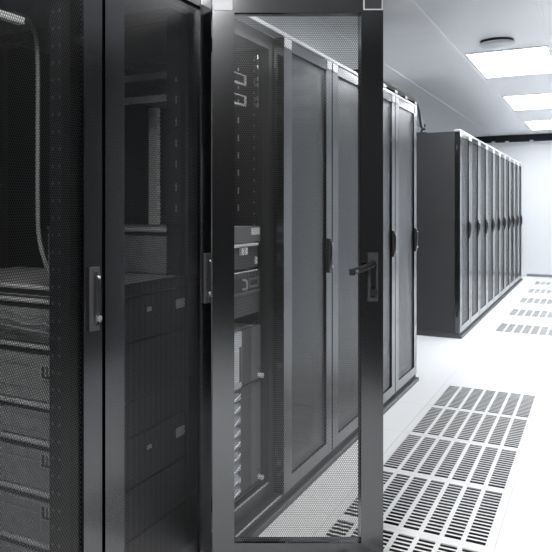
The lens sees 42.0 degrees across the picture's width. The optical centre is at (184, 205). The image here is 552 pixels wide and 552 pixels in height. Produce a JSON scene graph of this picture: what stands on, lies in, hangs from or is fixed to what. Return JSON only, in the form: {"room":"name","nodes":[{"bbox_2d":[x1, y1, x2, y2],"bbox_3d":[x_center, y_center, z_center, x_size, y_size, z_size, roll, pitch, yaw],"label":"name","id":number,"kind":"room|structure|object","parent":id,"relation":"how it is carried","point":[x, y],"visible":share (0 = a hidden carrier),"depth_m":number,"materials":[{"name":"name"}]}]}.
{"room":"server room","nodes":[
{"label":"server room","id":0,"kind":"room"},
{"bbox_2d":[234,0,551,136],"bbox_3d":[2.477,-1.273,5.473,3.650,0.050,15.750,0,0,30],"label":"ceiling","id":1,"kind":"structure","parent":0,"point":[412,47],"depth_m":5.72,"materials":[{"name":"white paint"}]},
{"bbox_2d":[310,16,492,135],"bbox_3d":[1.584,-1.246,5.938,0.020,0.004,15.650,0,0,30],"label":"trim","id":2,"kind":"structure","parent":1,"relation":"attached to","point":[333,30],"depth_m":6.85,"materials":[{"name":"white metal"}]},
{"bbox_2d":[408,0,532,133],"bbox_3d":[2.140,-1.246,5.612,0.022,0.004,15.650,0,0,30],"label":"trim","id":3,"kind":"structure","parent":1,"relation":"attached to","point":[412,2],"depth_m":5.70,"materials":[{"name":"white metal"}]},
{"bbox_2d":[479,37,514,49],"bbox_3d":[2.354,-1.223,5.343,0.248,0.050,0.248,0,0,30],"label":"smoke detector","id":4,"kind":"object","parent":1,"relation":"attached to","point":[497,42],"visible":1,"depth_m":5.27,"materials":[{"name":"white plastic"}]},
{"bbox_2d":[466,45,551,77],"bbox_3d":[2.860,-1.242,6.164,0.601,0.012,1.206,0,0,30],"label":"recessed light","id":5,"kind":"object","parent":1,"relation":"in","point":[536,59],"visible":1,"depth_m":6.07,"materials":[{"name":"white plastic"}]},
{"bbox_2d":[475,133,551,142],"bbox_3d":[6.364,-1.180,12.122,3.550,0.128,0.106,0,0,30],"label":"rail","id":6,"kind":"object","parent":1,"relation":"attached to","point":[529,137],"visible":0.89,"depth_m":12.39,"materials":[{"name":"black metal"}]},
{"bbox_2d":[503,93,551,109],"bbox_3d":[4.190,-1.242,8.439,0.601,0.012,1.276,0,0,30],"label":"recessed light","id":7,"kind":"object","parent":1,"relation":"in","point":[541,100],"visible":1,"depth_m":8.39,"materials":[{"name":"white plastic"}]},
{"bbox_2d":[525,120,551,129],"bbox_3d":[5.566,-1.242,10.791,0.601,0.012,1.266,0,0,30],"label":"recessed light","id":8,"kind":"object","parent":1,"relation":"in","point":[536,124],"visible":1,"depth_m":10.76,"materials":[{"name":"white plastic"}]},
{"bbox_2d":[532,0,551,56],"bbox_3d":[2.696,-1.246,5.287,0.014,0.004,15.650,0,0,30],"label":"trim","id":9,"kind":"structure","parent":1,"relation":"attached to","point":[534,2],"depth_m":4.83,"materials":[{"name":"white metal"}]},
{"bbox_2d":[537,0,551,47],"bbox_3d":[2.716,-1.246,5.275,0.010,0.004,15.650,0,0,30],"label":"trim","id":10,"kind":"structure","parent":1,"relation":"attached to","point":[538,1],"depth_m":4.77,"materials":[{"name":"white metal"}]},
{"bbox_2d":[259,276,551,551],"bbox_3d":[2.451,1.250,5.430,3.650,0.035,15.650,0,0,30],"label":"floor","id":11,"kind":"structure","parent":0,"point":[484,358],"depth_m":4.73,"materials":[{"name":"white tile"}]},
{"bbox_2d":[0,0,101,551],"bbox_3d":[-0.796,0.260,1.826,1.030,1.944,0.616,0,0,30],"label":"rack","id":12,"kind":"object","parent":11,"relation":"on","point":[75,520],"depth_m":1.75,"materials":[{"name":"metal"}]},
{"bbox_2d":[0,0,212,551],"bbox_3d":[-0.490,0.260,2.349,1.030,1.944,0.602,0,0,30],"label":"rack","id":13,"kind":"object","parent":11,"relation":"on","point":[188,23],"visible":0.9,"depth_m":2.14,"materials":[{"name":"metal"}]},
{"bbox_2d":[0,324,49,336],"bbox_3d":[-0.554,0.356,2.113,0.412,0.040,0.012,0,0,30],"label":"cable","id":14,"kind":"object","parent":13,"relation":"in","point":[1,324],"visible":0.38,"depth_m":2.05,"materials":[{"name":"grey plastic"}]},
{"bbox_2d":[0,316,49,329],"bbox_3d":[-0.554,0.340,2.112,0.413,0.039,0.012,0,0,30],"label":"cable","id":15,"kind":"object","parent":13,"relation":"in","point":[0,316],"visible":0.41,"depth_m":2.06,"materials":[{"name":"grey plastic"}]},
{"bbox_2d":[0,308,49,322],"bbox_3d":[-0.553,0.321,2.112,0.414,0.038,0.012,0,0,30],"label":"cable","id":16,"kind":"object","parent":13,"relation":"in","point":[0,308],"visible":0.41,"depth_m":2.06,"materials":[{"name":"grey plastic"}]},
{"bbox_2d":[9,11,49,275],"bbox_3d":[-0.490,-0.158,2.063,0.312,0.834,0.041,0,0,30],"label":"cable","id":17,"kind":"object","parent":13,"relation":"hanging from","point":[37,116],"visible":0.41,"depth_m":2.00,"materials":[{"name":"grey plastic"}]},
{"bbox_2d":[0,502,185,551],"bbox_3d":[-0.429,1.063,2.324,0.722,0.164,0.481,0,0,30],"label":"server","id":18,"kind":"object","parent":13,"relation":"in","point":[159,529],"visible":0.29,"depth_m":2.15,"materials":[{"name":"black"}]},
{"bbox_2d":[0,457,185,542],"bbox_3d":[-0.429,0.903,2.324,0.722,0.144,0.481,0,0,30],"label":"server","id":19,"kind":"object","parent":13,"relation":"in","point":[159,479],"visible":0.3,"depth_m":2.11,"materials":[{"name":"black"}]},
{"bbox_2d":[0,413,185,490],"bbox_3d":[-0.428,0.754,2.323,0.723,0.142,0.481,0,0,30],"label":"server","id":20,"kind":"object","parent":13,"relation":"in","point":[159,458],"visible":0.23,"depth_m":2.11,"materials":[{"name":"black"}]},
{"bbox_2d":[0,379,185,439],"bbox_3d":[-0.429,0.625,2.324,0.722,0.103,0.481,0,0,30],"label":"server","id":21,"kind":"object","parent":13,"relation":"in","point":[9,410],"visible":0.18,"depth_m":2.11,"materials":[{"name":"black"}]},
{"bbox_2d":[0,328,185,401],"bbox_3d":[-0.429,0.486,2.324,0.722,0.164,0.481,0,0,30],"label":"server","id":22,"kind":"object","parent":13,"relation":"in","point":[25,344],"visible":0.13,"depth_m":2.11,"materials":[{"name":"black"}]},
{"bbox_2d":[0,288,185,343],"bbox_3d":[-0.428,0.335,2.323,0.723,0.127,0.481,0,0,30],"label":"server","id":23,"kind":"object","parent":13,"relation":"in","point":[23,296],"visible":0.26,"depth_m":2.12,"materials":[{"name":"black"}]},
{"bbox_2d":[0,267,185,297],"bbox_3d":[-0.429,0.248,2.324,0.722,0.034,0.481,0,0,30],"label":"server","id":24,"kind":"object","parent":13,"relation":"in","point":[16,268],"visible":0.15,"depth_m":2.19,"materials":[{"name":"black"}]},
{"bbox_2d":[1,0,382,551],"bbox_3d":[0.021,0.260,2.755,1.504,1.944,0.613,0,0,30],"label":"rack","id":25,"kind":"object","parent":11,"relation":"on","point":[241,136],"depth_m":2.37,"materials":[{"name":"metal"}]},
{"bbox_2d":[47,224,259,273],"bbox_3d":[-0.123,0.163,2.840,0.728,0.164,0.481,0,0,30],"label":"server","id":26,"kind":"object","parent":25,"relation":"in","point":[237,234],"visible":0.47,"depth_m":2.65,"materials":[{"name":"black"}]},
{"bbox_2d":[124,71,245,88],"bbox_3d":[0.005,-0.488,2.725,0.322,0.060,0.397,0,0,30],"label":"shelf","id":27,"kind":"object","parent":25,"relation":"attached to","point":[236,83],"visible":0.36,"depth_m":2.63,"materials":[{"name":"grey metal"}]},
{"bbox_2d":[124,94,245,108],"bbox_3d":[0.005,-0.406,2.725,0.322,0.060,0.397,0,0,30],"label":"shelf","id":28,"kind":"object","parent":25,"relation":"attached to","point":[162,94],"visible":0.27,"depth_m":2.61,"materials":[{"name":"grey metal"}]},
{"bbox_2d":[124,268,259,318],"bbox_3d":[-0.118,0.340,2.837,0.741,0.174,0.481,0,0,30],"label":"server","id":29,"kind":"object","parent":25,"relation":"in","point":[237,275],"visible":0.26,"depth_m":2.75,"materials":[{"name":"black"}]},
{"bbox_2d":[234,291,258,317],"bbox_3d":[0.183,0.384,2.661,0.002,0.079,0.453,0,0,30],"label":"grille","id":30,"kind":"object","parent":29,"relation":"attached to","point":[236,303],"depth_m":2.75,"materials":[{"name":"grey metal"}]},
{"bbox_2d":[234,381,263,502],"bbox_3d":[-0.117,0.908,2.838,0.740,0.408,0.483,0,0,30],"label":"chassis","id":31,"kind":"object","parent":25,"relation":"in","point":[249,398],"visible":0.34,"depth_m":2.76,"materials":[{"name":"white"}]},
{"bbox_2d":[234,323,263,392],"bbox_3d":[-0.117,0.591,2.838,0.740,0.223,0.483,0,0,30],"label":"chassis","id":32,"kind":"object","parent":25,"relation":"in","point":[249,330],"visible":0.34,"depth_m":2.77,"materials":[{"name":"white"}]},
{"bbox_2d":[124,32,334,506],"bbox_3d":[0.126,0.260,3.402,1.030,1.944,0.616,0,0,30],"label":"rack","id":33,"kind":"object","parent":11,"relation":"on","point":[292,43],"visible":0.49,"depth_m":3.15,"materials":[{"name":"metal"}]},
{"bbox_2d":[292,59,357,459],"bbox_3d":[0.435,0.260,3.932,1.030,1.944,0.616,0,0,30],"label":"rack","id":34,"kind":"object","parent":11,"relation":"on","point":[348,84],"visible":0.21,"depth_m":3.62,"materials":[{"name":"metal"}]},
{"bbox_2d":[292,87,397,414],"bbox_3d":[0.745,0.260,4.461,1.030,1.944,0.616,0,0,30],"label":"rack","id":35,"kind":"object","parent":11,"relation":"on","point":[389,233],"visible":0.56,"depth_m":4.37,"materials":[{"name":"black metal"}]},
{"bbox_2d":[354,69,416,104],"bbox_3d":[1.276,-0.735,4.478,0.106,0.046,1.276,0,0,30],"label":"cable tray","id":36,"kind":"object","parent":35,"relation":"on","point":[386,85],"visible":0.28,"depth_m":4.60,"materials":[{"name":"black"}]},
{"bbox_2d":[415,100,425,129],"bbox_3d":[1.697,-0.657,5.131,0.034,0.196,0.280,0,0,32],"label":"cable","id":37,"kind":"object","parent":36,"relation":"hanging from","point":[418,106],"visible":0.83,"depth_m":5.16,"materials":[{"name":"grey plastic"}]},
{"bbox_2d":[292,94,418,399],"bbox_3d":[1.056,0.260,4.993,1.030,1.944,0.622,0,0,30],"label":"rack","id":38,"kind":"object","parent":11,"relation":"on","point":[405,111],"visible":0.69,"depth_m":4.83,"materials":[{"name":"metal"}]},
{"bbox_2d":[313,515,492,551],"bbox_3d":[0.691,1.234,2.418,0.598,0.005,0.598,0,0,30],"label":"floor vent","id":39,"kind":"object","parent":11,"relation":"in","point":[396,532],"visible":0.53,"depth_m":2.61,"materials":[{"name":"white metal"}]},
{"bbox_2d":[332,469,510,551],"bbox_3d":[0.994,1.234,2.936,0.598,0.005,0.598,0,0,30],"label":"floor vent","id":40,"kind":"object","parent":11,"relation":"in","point":[493,535],"visible":0.88,"depth_m":2.88,"materials":[{"name":"white metal"}]},
{"bbox_2d":[417,129,471,338],"bbox_3d":[2.272,0.260,7.072,1.030,1.944,0.608,0,0,30],"label":"rack","id":41,"kind":"object","parent":11,"relation":"on","point":[443,158],"visible":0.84,"depth_m":6.67,"materials":[{"name":"metal"}]},
{"bbox_2d":[383,432,523,492],"bbox_3d":[1.297,1.234,3.454,0.598,0.005,0.598,0,0,30],"label":"floor vent","id":42,"kind":"object","parent":11,"relation":"in","point":[517,459],"visible":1,"depth_m":3.43,"materials":[{"name":"white metal"}]},
{"bbox_2d":[403,405,533,450],"bbox_3d":[1.600,1.234,3.972,0.598,0.005,0.598,0,0,30],"label":"floor vent","id":43,"kind":"object","parent":11,"relation":"in","point":[528,425],"visible":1,"depth_m":3.96,"materials":[{"name":"white metal"}]},
{"bbox_2d":[469,135,480,328],"bbox_3d":[2.577,0.260,7.595,1.030,1.944,0.608,0,0,30],"label":"rack","id":44,"kind":"object","parent":11,"relation":"on","point":[474,142],"visible":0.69,"depth_m":7.45,"materials":[{"name":"metal"}]},
{"bbox_2d":[478,140,487,319],"bbox_3d":[2.883,0.260,8.118,1.030,1.944,0.608,0,0,30],"label":"rack","id":45,"kind":"object","parent":11,"relation":"on","point":[482,146],"visible":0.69,"depth_m":7.97,"materials":[{"name":"black metal"}]},
{"bbox_2d":[427,384,540,419],"bbox_3d":[1.902,1.234,4.490,0.598,0.005,0.598,0,0,30],"label":"floor vent","id":46,"kind":"object","parent":11,"relation":"in","point":[440,393],"visible":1,"depth_m":4.46,"materials":[{"name":"white metal"}]},
{"bbox_2d":[486,144,494,312],"bbox_3d":[3.189,0.260,8.641,1.030,1.944,0.608,0,0,30],"label":"rack","id":47,"kind":"object","parent":11,"relation":"on","point":[490,150],"visible":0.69,"depth_m":8.47,"materials":[{"name":"black metal"}]},
{"bbox_2d":[493,148,500,305],"bbox_3d":[3.495,0.260,9.164,1.030,1.944,0.608,0,0,30],"label":"rack","id":48,"kind":"object","parent":11,"relation":"on","point":[497,228],"visible":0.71,"depth_m":8.98,"materials":[{"name":"black metal"}]},
{"bbox_2d":[499,152,505,299],"bbox_3d":[3.801,0.260,9.687,1.030,1.944,0.608,0,0,30],"label":"rack","id":49,"kind":"object","parent":11,"relation":"on","point":[502,155],"visible":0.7,"depth_m":9.54,"materials":[{"name":"black metal"}]},
{"bbox_2d":[504,154,510,295],"bbox_3d":[4.107,0.260,10.210,1.030,1.944,0.608,0,0,30],"label":"rack","id":50,"kind":"object","parent":11,"relation":"on","point":[507,158],"visible":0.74,"depth_m":10.16,"materials":[{"name":"black metal"}]},
{"bbox_2d":[509,157,514,290],"bbox_3d":[4.413,0.260,10.734,1.030,1.944,0.608,0,0,30],"label":"rack","id":51,"kind":"object","parent":11,"relation":"on","point":[512,216],"visible":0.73,"depth_m":10.67,"materials":[{"name":"black metal"}]},
{"bbox_2d":[514,159,518,286],"bbox_3d":[4.719,0.260,11.257,1.030,1.944,0.608,0,0,30],"label":"rack","id":52,"kind":"object","parent":11,"relation":"on","point":[516,282],"visible":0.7,"depth_m":11.05,"materials":[{"name":"black metal"}]},
{"bbox_2d":[518,162,522,282],"bbox_3d":[5.024,0.260,11.780,1.030,1.944,0.608,0,0,30],"label":"rack","id":53,"kind":"object","parent":11,"relation":"on","point":[519,163],"visible":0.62,"depth_m":11.61,"materials":[{"name":"black metal"}]},
{"bbox_2d":[491,323,551,335],"bbox_3d":[3.417,1.234,7.079,0.598,0.005,0.598,0,0,30],"label":"floor vent","id":54,"kind":"object","parent":11,"relation":"in","point":[525,328],"visible":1,"depth_m":7.07,"materials":[{"name":"white metal"}]},
{"bbox_2d":[505,308,551,317],"bbox_3d":[4.022,1.234,8.115,0.598,0.005,0.598,0,0,30],"label":"floor vent","id":55,"kind":"object","parent":11,"relation":"in","point":[509,311],"visible":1,"depth_m":8.12,"materials":[{"name":"white metal"}]},
{"bbox_2d":[516,297,551,304],"bbox_3d":[4.628,1.234,9.151,0.598,0.005,0.598,0,0,30],"label":"floor vent","id":56,"kind":"object","parent":11,"relation":"in","point":[520,298],"visible":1,"depth_m":9.23,"materials":[{"name":"white metal"}]},
{"bbox_2d":[524,288,551,293],"bbox_3d":[5.234,1.234,10.187,0.598,0.005,0.598,0,0,30],"label":"floor vent","id":57,"kind":"object","parent":11,"relation":"in","point":[528,289],"visible":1,"depth_m":10.21,"materials":[{"name":"white metal"}]},
{"bbox_2d":[531,281,551,285],"bbox_3d":[5.840,1.234,11.223,0.598,0.005,0.598,0,0,30],"label":"floor vent","id":58,"kind":"object","parent":11,"relation":"in","point":[534,282],"visible":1,"depth_m":11.26,"materials":[{"name":"white metal"}]},
{"bbox_2d":[417,126,431,132],"bbox_3d":[0.858,0.292,6.420,0.100,3.080,15.750,0,0,30],"label":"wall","id":59,"kind":"structure","parent":0,"point":[418,128],"depth_m":11.26,"materials":[{"name":"white paint"}]},
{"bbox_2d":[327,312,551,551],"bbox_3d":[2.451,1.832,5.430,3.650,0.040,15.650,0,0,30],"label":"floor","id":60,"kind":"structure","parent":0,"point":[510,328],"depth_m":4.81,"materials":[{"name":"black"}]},
{"bbox_2d":[486,141,551,303],"bbox_3d":[6.426,0.292,12.228,3.650,3.080,0.100,0,0,30],"label":"wall","id":61,"kind":"structure","parent":0,"point":[535,157],"depth_m":12.36,"materials":[{"name":"white paint"}]},
{"bbox_2d":[527,274,551,276],"bbox_3d":[6.984,1.210,11.837,2.292,0.045,0.012,0,0,30],"label":"baseboard","id":62,"kind":"structure","parent":61,"relation":"attached to","point":[532,275],"depth_m":12.31,"materials":[{"name":"grey"}]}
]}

